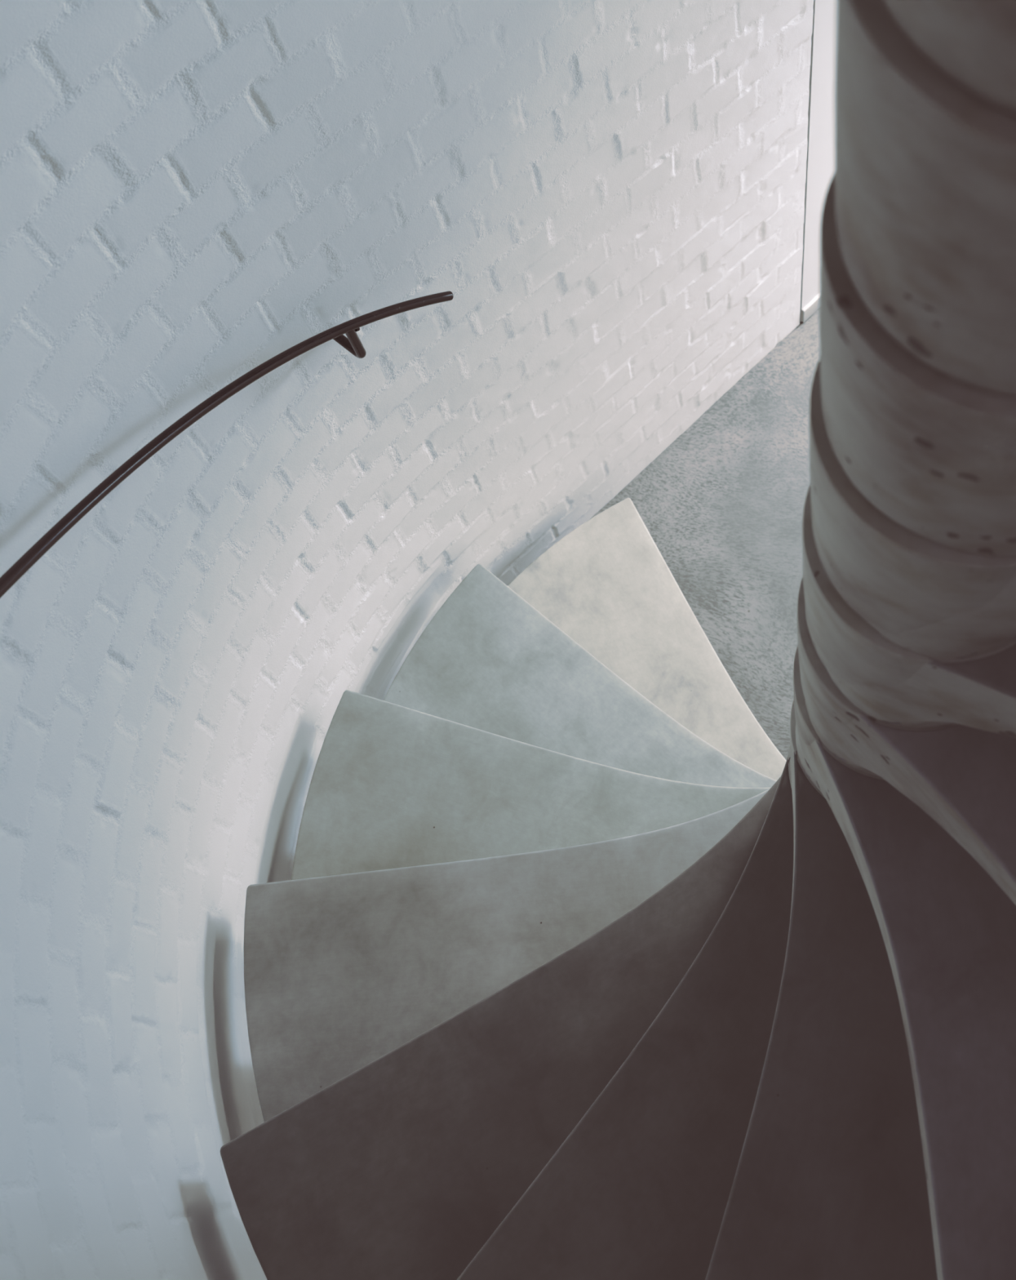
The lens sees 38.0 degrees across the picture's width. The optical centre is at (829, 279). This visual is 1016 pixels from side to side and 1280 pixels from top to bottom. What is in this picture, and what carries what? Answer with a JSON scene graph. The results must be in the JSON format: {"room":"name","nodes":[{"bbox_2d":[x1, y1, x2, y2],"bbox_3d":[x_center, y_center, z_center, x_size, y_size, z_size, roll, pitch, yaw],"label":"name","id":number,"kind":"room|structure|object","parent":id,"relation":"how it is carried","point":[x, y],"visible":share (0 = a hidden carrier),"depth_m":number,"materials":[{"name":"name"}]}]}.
{"room":"spiral staircase","nodes":[
{"label":"spiral staircase","id":0,"kind":"room"},
{"bbox_2d":[0,0,813,1279],"bbox_3d":[-0.003,0.164,1.303,1.838,3.450,2.316,7,59,2],"label":"wall","id":1,"kind":"structure","parent":0,"point":[607,197],"depth_m":1.78,"materials":[{"name":"white brick"}]},
{"bbox_2d":[0,290,453,598],"bbox_3d":[-0.636,0.322,1.241,0.286,0.914,1.254,0,59,-2],"label":"handrail","id":2,"kind":"object","parent":1,"relation":"attached to","point":[353,344],"visible":1,"depth_m":1.59,"materials":[{"name":"black metal"}]},
{"bbox_2d":[591,308,820,759],"bbox_3d":[0.971,0.328,3.350,2.040,0.150,4.930,39,65,19],"label":"floor","id":3,"kind":"structure","parent":0,"point":[722,505],"depth_m":3.09,"materials":[{"name":"concrete"}]},
{"bbox_2d":[507,497,786,780],"bbox_3d":[-0.228,0.815,2.714,0.948,0.344,0.500,29,62,14],"label":"stair step","id":4,"kind":"structure","parent":3,"relation":"on","point":[606,584],"depth_m":2.76,"materials":[{"name":"concrete"}]},
{"bbox_2d":[383,564,777,787],"bbox_3d":[-0.325,0.810,2.484,0.948,0.344,0.499,10,59,3],"label":"stair step","id":5,"kind":"structure","parent":4,"relation":"on","point":[488,660],"depth_m":2.49,"materials":[{"name":"concrete"}]},
{"bbox_2d":[291,689,770,879],"bbox_3d":[-0.371,0.830,2.241,0.948,0.344,0.499,-9,60,-8],"label":"stair step","id":6,"kind":"structure","parent":5,"relation":"on","point":[392,785],"depth_m":2.22,"materials":[{"name":"concrete"}]},
{"bbox_2d":[243,789,768,1121],"bbox_3d":[-0.361,0.862,1.994,0.948,0.344,0.501,-29,65,-18],"label":"stair step","id":7,"kind":"structure","parent":6,"relation":"on","point":[342,971],"depth_m":1.93,"materials":[{"name":"concrete"}]},
{"bbox_2d":[220,776,781,1279],"bbox_3d":[-0.293,0.883,1.756,0.506,0.344,0.948,31,62,15],"label":"stair step","id":8,"kind":"structure","parent":7,"relation":"on","point":[404,1166],"depth_m":1.66,"materials":[{"name":"concrete"}]},
{"bbox_2d":[457,742,794,1279],"bbox_3d":[-0.174,0.878,1.536,0.500,0.344,0.948,11,59,4],"label":"stair step","id":9,"kind":"structure","parent":8,"relation":"on","point":[640,1188],"depth_m":1.49,"materials":[{"name":"concrete"}]},
{"bbox_2d":[705,698,937,1279],"bbox_3d":[-0.028,0.830,1.343,0.500,0.344,0.948,-7,60,-7],"label":"stair step","id":10,"kind":"structure","parent":9,"relation":"on","point":[829,1183],"depth_m":1.34,"materials":[{"name":"concrete"}]},
{"bbox_2d":[793,644,1015,1279],"bbox_3d":[0.134,0.735,1.179,0.499,0.344,0.948,-27,64,-17],"label":"stair step","id":11,"kind":"structure","parent":10,"relation":"on","point":[948,928],"depth_m":1.22,"materials":[{"name":"concrete"}]},
{"bbox_2d":[797,576,1015,905],"bbox_3d":[0.285,0.590,1.044,0.948,0.344,0.499,33,63,16],"label":"stair step","id":12,"kind":"structure","parent":11,"relation":"on","point":[963,777],"depth_m":1.14,"materials":[{"name":"concrete"}]},
{"bbox_2d":[802,484,1015,737],"bbox_3d":[0.404,0.402,0.934,0.948,0.344,0.500,13,59,5],"label":"stair step","id":13,"kind":"structure","parent":12,"relation":"on","point":[891,683],"depth_m":1.02,"materials":[{"name":"concrete"}]},
{"bbox_2d":[809,357,1015,659],"bbox_3d":[0.477,0.183,0.841,0.948,0.344,0.500,-5,59,-6],"label":"stair step","id":14,"kind":"structure","parent":13,"relation":"on","point":[926,597],"depth_m":0.87,"materials":[{"name":"concrete"}]},
{"bbox_2d":[819,171,1015,556],"bbox_3d":[0.494,-0.049,0.752,0.948,0.344,0.503,-25,63,-17],"label":"stair step","id":15,"kind":"structure","parent":14,"relation":"on","point":[932,451],"depth_m":0.70,"materials":[{"name":"concrete"}]},
{"bbox_2d":[834,0,1015,395],"bbox_3d":[0.452,-0.275,0.658,0.500,0.344,0.948,35,64,17],"label":"stair step","id":16,"kind":"structure","parent":15,"relation":"on","point":[926,166],"depth_m":0.54,"materials":[{"name":"concrete"}]},
{"bbox_2d":[882,0,1015,115],"bbox_3d":[0.359,-0.477,0.547,0.500,0.344,0.948,15,60,7],"label":"stair step","id":17,"kind":"structure","parent":16,"relation":"on","point":[973,42],"depth_m":0.46,"materials":[{"name":"concrete"}]},
{"bbox_2d":[800,0,836,321],"bbox_3d":[0.979,-1.752,2.500,0.091,3.450,3.021,39,65,19],"label":"door","id":18,"kind":"structure","parent":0,"point":[820,161],"depth_m":2.77,"materials":[{"name":"white paint"}]},
{"bbox_2d":[801,293,819,322],"bbox_3d":[0.950,-0.851,3.936,0.009,0.054,3.020,39,65,19],"label":"baseboard","id":19,"kind":"structure","parent":18,"relation":"attached to","point":[813,306],"depth_m":3.33,"materials":[{"name":"grey paint"}]}
]}

